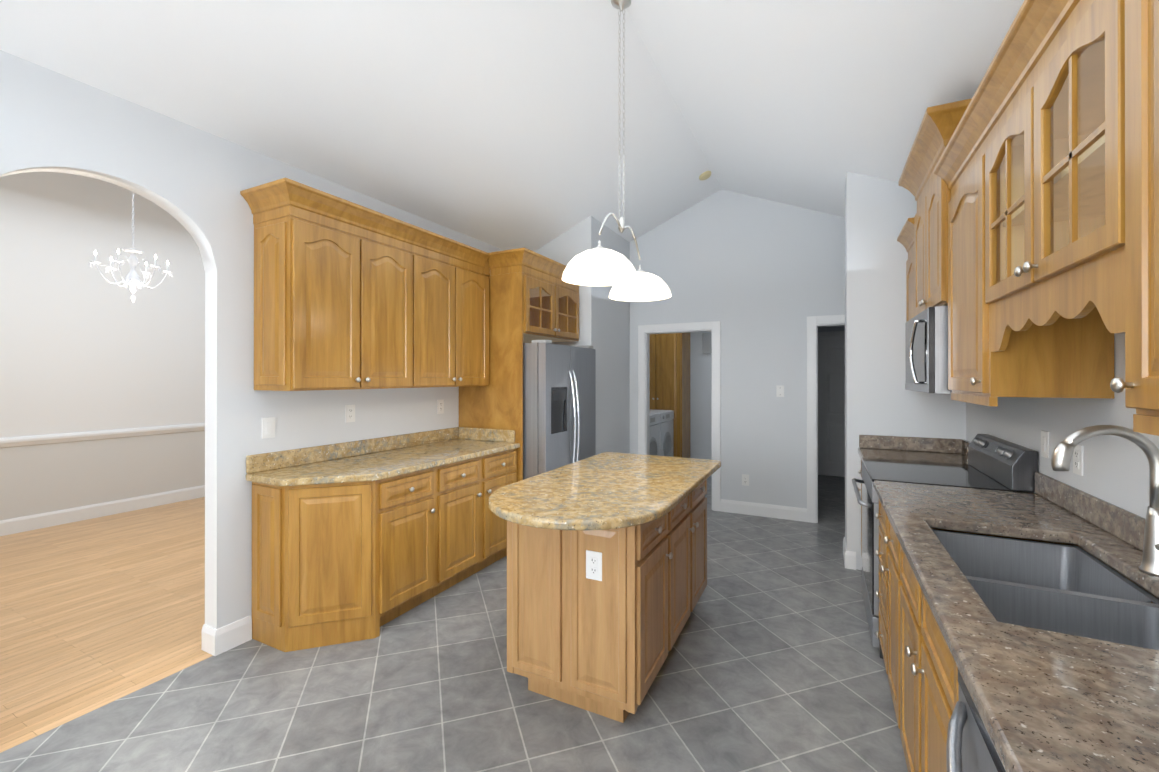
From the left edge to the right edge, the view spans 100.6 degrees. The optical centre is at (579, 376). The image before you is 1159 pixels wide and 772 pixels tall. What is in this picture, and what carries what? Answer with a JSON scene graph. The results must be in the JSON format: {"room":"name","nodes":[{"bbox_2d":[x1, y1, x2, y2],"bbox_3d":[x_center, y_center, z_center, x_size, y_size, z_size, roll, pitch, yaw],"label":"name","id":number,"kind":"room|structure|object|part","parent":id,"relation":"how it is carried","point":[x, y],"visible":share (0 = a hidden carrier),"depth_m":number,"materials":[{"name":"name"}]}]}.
{"room":"kitchen","nodes":[
{"label":"kitchen","id":0,"kind":"room"},
{"bbox_2d":[0,172,204,520],"bbox_3d":[-5.555,-0.352,3.926,0.120,3.600,7.300,0,0,27],"label":"wall","id":1,"kind":"structure","parent":0,"point":[85,346],"depth_m":4.92,"materials":[{"name":"white paint"}]},
{"bbox_2d":[0,485,204,535],"bbox_3d":[-5.521,1.377,3.839,0.016,0.140,7.180,0,0,27],"label":"baseboard","id":2,"kind":"structure","parent":1,"relation":"attached to","point":[35,521],"depth_m":4.93,"materials":[{"name":"white wood"}]},
{"bbox_2d":[0,423,204,447],"bbox_3d":[-5.515,0.602,3.837,0.030,0.090,7.180,0,0,27],"label":"trim","id":3,"kind":"structure","parent":1,"relation":"attached to","point":[56,438],"depth_m":4.92,"materials":[{"name":"white wood"}]},
{"bbox_2d":[0,50,503,628],"bbox_3d":[-1.372,-0.403,3.658,0.115,3.700,10.830,0,0,27],"label":"wall","id":4,"kind":"structure","parent":0,"point":[192,180],"depth_m":2.54,"materials":[{"name":"white paint"}]},
{"bbox_2d":[201,615,251,655],"bbox_3d":[-1.901,1.381,2.595,0.130,0.130,0.180,0,0,27],"label":"baseboard","id":5,"kind":"structure","parent":4,"relation":"attached to","point":[218,641],"depth_m":2.54,"materials":[{"name":"white wood"}]},
{"bbox_2d":[262,417,274,438],"bbox_3d":[-1.768,0.291,2.737,0.010,0.116,0.072,0,0,27],"label":"light switch","id":6,"kind":"object","parent":4,"relation":"attached to","point":[268,427],"visible":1,"depth_m":2.73,"materials":[{"name":"white plastic"}]},
{"bbox_2d":[345,405,354,422],"bbox_3d":[-1.529,0.246,3.210,0.008,0.116,0.072,0,0,27],"label":"outlet","id":7,"kind":"object","parent":4,"relation":"attached to","point":[349,413],"visible":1,"depth_m":3.20,"materials":[{"name":"white plastic"}]},
{"bbox_2d":[240,178,489,390],"bbox_3d":[-1.266,-0.463,3.296,0.397,1.080,1.749,0,0,27],"label":"upper cabinet","id":8,"kind":"object","parent":4,"relation":"attached to","point":[348,295],"visible":1,"depth_m":2.85,"materials":[{"name":"brown wood"}]},
{"bbox_2d":[437,399,443,413],"bbox_3d":[-1.145,0.247,3.969,0.008,0.116,0.072,0,0,27],"label":"outlet","id":9,"kind":"object","parent":4,"relation":"attached to","point":[440,406],"visible":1,"depth_m":3.96,"materials":[{"name":"white plastic"}]},
{"bbox_2d":[0,475,907,771],"bbox_3d":[-1.390,1.477,3.665,7.785,0.060,10.830,0,0,27],"label":"floor","id":10,"kind":"structure","parent":0,"point":[772,661],"depth_m":2.30,"materials":[{"name":"tile"}]},
{"bbox_2d":[252,479,383,651],"bbox_3d":[-1.458,1.009,2.661,0.626,0.874,0.349,0,0,27],"label":"base cabinet","id":11,"kind":"object","parent":10,"relation":"on","point":[338,563],"depth_m":2.58,"materials":[{"name":"brown wood"}]},
{"bbox_2d":[246,427,519,485],"bbox_3d":[-1.153,0.501,3.253,0.654,0.138,1.727,0,0,27],"label":"countertop","id":12,"kind":"structure","parent":11,"relation":"on","point":[380,458],"depth_m":3.06,"materials":[{"name":"beige stone"}]},
{"bbox_2d":[384,466,439,623],"bbox_3d":[-1.282,1.009,3.009,0.626,0.874,0.431,0,0,27],"label":"base cabinet","id":13,"kind":"object","parent":10,"relation":"on","point":[411,500],"depth_m":2.88,"materials":[{"name":"brown wood"}]},
{"bbox_2d":[440,448,516,592],"bbox_3d":[-0.977,1.010,3.610,0.626,0.874,0.916,0,0,27],"label":"base cabinet","id":14,"kind":"object","parent":10,"relation":"on","point":[472,538],"depth_m":3.37,"materials":[{"name":"brown wood"}]},
{"bbox_2d":[459,248,579,481],"bbox_3d":[-0.511,0.218,4.421,0.727,2.460,1.089,0,0,27],"label":"tall cabinet","id":15,"kind":"object","parent":10,"relation":"on","point":[533,295],"visible":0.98,"depth_m":3.99,"materials":[{"name":"brown wood"}]},
{"bbox_2d":[523,340,595,479],"bbox_3d":[-0.391,0.576,4.416,0.890,1.745,0.946,0,0,27],"label":"refrigerator","id":16,"kind":"object","parent":10,"relation":"on","point":[548,426],"depth_m":3.99,"materials":[{"name":"silver metal"}]},
{"bbox_3d":[-0.049,0.438,4.194,0.078,0.986,0.092,0,0,27],"label":"refrigerator handle","id":17,"kind":"part","parent":16,"relation":"part of","materials":[{"name":"silver metal"}]},
{"bbox_2d":[507,508,674,722],"bbox_3d":[0.047,1.008,2.241,0.633,0.874,0.444,0,0,27],"label":"base cabinet","id":18,"kind":"object","parent":10,"relation":"on","point":[576,637],"depth_m":2.05,"materials":[{"name":"brown wood"}]},
{"bbox_2d":[586,550,601,580],"bbox_3d":[0.060,0.780,1.986,0.072,0.116,0.008,0,0,27],"label":"outlet","id":19,"kind":"object","parent":18,"relation":"attached to","point":[593,565],"visible":1,"depth_m":1.98,"materials":[{"name":"white plastic"}]},
{"bbox_2d":[650,413,659,455],"bbox_3d":[0.680,0.984,6.703,0.736,0.926,0.690,0,0,27],"label":"washer","id":20,"kind":"object","parent":10,"relation":"on","point":[654,434],"visible":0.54,"depth_m":6.66,"materials":[{"name":"white metal"}]},
{"bbox_2d":[650,409,673,456],"bbox_3d":[1.000,0.985,7.337,0.736,0.926,0.690,0,0,27],"label":"dryer","id":21,"kind":"object","parent":10,"relation":"on","point":[666,431],"visible":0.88,"depth_m":7.15,"materials":[{"name":"white metal"}]},
{"bbox_2d":[650,333,689,457],"bbox_3d":[1.335,0.301,7.895,0.830,2.296,0.585,0,0,27],"label":"laundry cabinet","id":22,"kind":"object","parent":10,"relation":"on","point":[669,371],"visible":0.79,"depth_m":7.59,"materials":[{"name":"brown wood"}]},
{"bbox_2d":[675,479,706,641],"bbox_3d":[0.343,1.009,2.822,0.629,0.874,0.860,0,0,27],"label":"base cabinet","id":23,"kind":"object","parent":10,"relation":"on","point":[691,513],"depth_m":2.64,"materials":[{"name":"brown wood"}]},
{"bbox_2d":[488,452,720,530],"bbox_3d":[0.183,0.550,2.528,0.820,0.038,1.610,0,0,27],"label":"countertop","id":24,"kind":"structure","parent":23,"relation":"on","point":[607,490],"depth_m":2.20,"materials":[{"name":"beige stone"}]},
{"bbox_2d":[858,460,861,555],"bbox_3d":[2.270,1.010,3.232,0.626,0.874,0.504,0,0,27],"label":"base cabinet","id":25,"kind":"object","parent":10,"relation":"on","point":[860,471],"depth_m":3.53,"materials":[{"name":"brown wood"}]},
{"bbox_2d":[875,499,881,649],"bbox_3d":[1.723,1.008,2.152,0.626,0.874,0.381,0,0,27],"label":"base cabinet","id":26,"kind":"object","parent":10,"relation":"on","point":[878,516],"depth_m":2.37,"materials":[{"name":"brown wood"}]},
{"bbox_2d":[852,434,1037,658],"bbox_3d":[1.943,0.893,2.685,0.710,1.105,0.756,0,0,27],"label":"range","id":27,"kind":"object","parent":10,"relation":"on","point":[983,468],"depth_m":2.53,"materials":[{"name":"black metal"}]},
{"bbox_3d":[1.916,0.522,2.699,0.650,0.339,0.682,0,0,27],"label":"range knob","id":28,"kind":"part","parent":27,"relation":"part of","materials":[{"name":"silver metal"}]},
{"bbox_2d":[946,669,1005,771],"bbox_3d":[0.885,1.009,0.609,0.655,0.868,0.600,0,0,27],"label":"dishwasher","id":29,"kind":"object","parent":10,"relation":"on","point":[979,753],"depth_m":0.89,"materials":[{"name":"silver metal"}]},
{"bbox_3d":[0.624,0.678,0.741,0.071,0.071,0.510,0,0,27],"label":"dishwasher handle","id":30,"kind":"part","parent":29,"relation":"part of","materials":[{"name":"silver metal"}]},
{"bbox_2d":[882,506,1081,703],"bbox_3d":[1.551,1.008,1.812,0.626,0.874,0.380,0,0,27],"label":"base cabinet","id":31,"kind":"object","parent":10,"relation":"on","point":[887,529],"depth_m":2.08,"materials":[{"name":"brown wood"}]},
{"bbox_2d":[894,528,1158,771],"bbox_3d":[1.267,1.007,1.249,0.626,0.874,0.881,0,0,27],"label":"base cabinet","id":32,"kind":"object","parent":10,"relation":"on","point":[921,667],"depth_m":1.42,"materials":[{"name":"brown wood"}]},
{"bbox_2d":[858,435,1158,771],"bbox_3d":[1.277,0.499,1.293,0.647,0.138,4.874,0,0,27],"label":"countertop","id":33,"kind":"structure","parent":32,"relation":"on","point":[1047,701],"depth_m":0.96,"materials":[{"name":"brown stone"}]},
{"bbox_2d":[932,529,1158,649],"bbox_3d":[1.293,0.684,1.333,0.440,0.220,0.880,0,0,27],"label":"sink","id":34,"kind":"object","parent":33,"relation":"in","point":[1071,590],"visible":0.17,"depth_m":1.34,"materials":[{"name":"silver metal"}]},
{"bbox_2d":[1051,425,1158,575],"bbox_3d":[1.403,0.331,1.195,0.256,0.396,0.396,0,0,27],"label":"faucet","id":35,"kind":"object","parent":33,"relation":"on","point":[1062,453],"visible":0.98,"depth_m":1.30,"materials":[{"name":"silver metal"}]},
{"bbox_2d":[0,0,1023,250],"bbox_3d":[-0.264,-1.687,1.625,3.930,0.958,8.200,0,0,27],"label":"ceiling","id":36,"kind":"structure","parent":0,"point":[494,123],"depth_m":2.69,"materials":[{"name":"white paint"}]},
{"bbox_2d":[599,0,640,259],"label":"pendant light","id":37,"kind":"object","parent":36,"relation":"hanging from","point":[621,5],"depth_m":2.57,"materials":[{"name":"silver metal"}]},
{"bbox_2d":[562,240,671,301],"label":"shades","id":38,"kind":"object","parent":37,"relation":"attached to","point":[599,265],"depth_m":2.46,"materials":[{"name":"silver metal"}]},
{"bbox_2d":[699,171,710,179],"bbox_3d":[1.240,-1.982,4.748,0.119,0.067,0.124,0,0,27],"label":"smoke detector","id":39,"kind":"object","parent":36,"relation":"attached to","point":[705,175],"visible":0.98,"depth_m":4.71,"materials":[{"name":"beige plastic"}]},
{"bbox_2d":[534,216,629,454],"bbox_3d":[0.000,-0.201,5.368,0.790,3.300,1.050,0,0,27],"label":"wall","id":40,"kind":"structure","parent":0,"point":[604,325],"depth_m":5.03,"materials":[{"name":"white paint"}]},
{"bbox_2d":[630,189,844,508],"bbox_3d":[1.561,-0.351,5.231,3.930,3.600,0.115,0,0,27],"label":"wall","id":41,"kind":"structure","parent":0,"point":[761,279],"depth_m":5.03,"materials":[{"name":"white paint"}]},
{"bbox_2d":[638,321,720,510],"bbox_3d":[1.127,0.425,5.439,0.935,2.048,0.133,0,0,27],"label":"door frame","id":42,"kind":"structure","parent":41,"relation":"attached to","point":[713,328],"depth_m":5.34,"materials":[{"name":"white wood"}]},
{"bbox_2d":[742,474,748,485],"bbox_3d":[1.747,1.089,5.065,0.072,0.116,0.008,0,0,27],"label":"outlet","id":43,"kind":"object","parent":41,"relation":"attached to","point":[745,479],"visible":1,"depth_m":5.06,"materials":[{"name":"white plastic"}]},
{"bbox_2d":[720,499,806,521],"bbox_3d":[1.893,1.384,4.988,0.840,0.130,0.015,0,0,27],"label":"baseboard","id":44,"kind":"structure","parent":41,"relation":"attached to","point":[769,510],"depth_m":4.96,"materials":[{"name":"white wood"}]},
{"bbox_2d":[776,385,783,396],"bbox_3d":[2.051,0.149,4.913,0.072,0.116,0.007,0,0,27],"label":"light switch","id":45,"kind":"object","parent":41,"relation":"attached to","point":[779,391],"visible":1,"depth_m":4.92,"materials":[{"name":"white plastic"}]},
{"bbox_2d":[807,315,844,522],"bbox_3d":[2.708,0.424,4.639,0.930,2.048,0.133,0,0,27],"label":"door frame","id":46,"kind":"structure","parent":41,"relation":"attached to","point":[814,323],"depth_m":4.77,"materials":[{"name":"white wood"}]},
{"bbox_2d":[690,326,844,459],"bbox_3d":[2.749,0.152,7.577,3.930,2.600,0.115,0,0,27],"label":"wall","id":47,"kind":"structure","parent":0,"point":[700,405],"depth_m":7.90,"materials":[{"name":"white paint"}]},
{"bbox_2d":[702,333,711,353],"bbox_3d":[2.115,-0.542,7.799,0.230,0.330,0.058,0,0,27],"label":"box","id":48,"kind":"object","parent":47,"relation":"attached to","point":[706,343],"visible":0.48,"depth_m":7.79,"materials":[{"name":"grey plastic"}]},
{"bbox_2d":[818,331,844,476],"bbox_3d":[3.863,0.397,6.921,0.920,2.110,0.041,0,0,27],"label":"door","id":49,"kind":"structure","parent":47,"relation":"in","point":[831,403],"depth_m":7.00,"materials":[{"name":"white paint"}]},
{"bbox_2d":[845,172,965,569],"bbox_3d":[2.424,-0.203,3.636,0.720,3.300,0.350,0,0,27],"label":"wall","id":50,"kind":"structure","parent":0,"point":[880,399],"depth_m":3.56,"materials":[{"name":"white paint"}]},
{"bbox_2d":[843,537,855,569],"bbox_3d":[2.120,1.382,3.780,0.075,0.130,0.365,0,0,27],"label":"baseboard","id":51,"kind":"structure","parent":50,"relation":"attached to","point":[849,559],"depth_m":3.62,"materials":[{"name":"white"}]},
{"bbox_2d":[966,333,1158,518],"bbox_3d":[2.031,0.045,1.935,0.115,2.800,10.830,0,0,27],"label":"wall","id":52,"kind":"structure","parent":0,"point":[1116,470],"depth_m":1.79,"materials":[{"name":"white paint"}]},
{"bbox_2d":[897,100,964,321],"bbox_3d":[2.060,-0.815,2.611,0.438,0.920,0.966,0,0,27],"label":"upper cabinet","id":53,"kind":"object","parent":52,"relation":"attached to","point":[916,235],"depth_m":2.72,"materials":[{"name":"brown wood"}]},
{"bbox_2d":[905,306,951,393],"bbox_3d":[2.057,-0.130,2.625,0.456,0.428,0.758,0,0,27],"label":"microwave","id":54,"kind":"object","parent":53,"relation":"attached to","point":[930,352],"depth_m":2.37,"materials":[{"name":"silver metal"}]},
{"bbox_3d":[1.811,-0.131,2.596,0.043,0.346,0.103,0,0,27],"label":"mounted microwave handle","id":55,"kind":"part","parent":54,"relation":"part of","materials":[{"name":"silver metal"}]},
{"bbox_2d":[1041,430,1048,458],"bbox_3d":[2.061,0.300,2.133,0.010,0.116,0.075,0,0,27],"label":"light switch","id":56,"kind":"object","parent":52,"relation":"attached to","point":[1045,444],"visible":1,"depth_m":2.12,"materials":[{"name":"white plastic"}]},
{"bbox_2d":[933,0,1158,431],"bbox_3d":[1.337,-0.467,1.137,0.398,1.080,2.489,0,0,27],"label":"upper cabinet","id":57,"kind":"object","parent":52,"relation":"attached to","point":[1028,238],"depth_m":1.38,"materials":[{"name":"brown wood"}]},
{"bbox_2d":[1073,444,1083,475],"bbox_3d":[1.922,0.320,1.856,0.008,0.116,0.072,0,0,27],"label":"outlet","id":58,"kind":"object","parent":52,"relation":"attached to","point":[1078,460],"visible":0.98,"depth_m":1.84,"materials":[{"name":"white plastic"}]},
{"bbox_3d":[-3.889,-2.204,3.085,3.855,0.100,7.300,0,0,27],"label":"ceiling","id":59,"kind":"structure","parent":0,"visible":0},
{"bbox_2d":[89,192,172,301],"bbox_3d":[-3.422,-1.358,3.688,0.454,1.588,0.464,0,0,27],"label":"chandelier","id":60,"kind":"object","parent":59,"relation":"hanging from","point":[132,279],"visible":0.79,"depth_m":3.67,"materials":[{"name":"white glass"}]}
]}

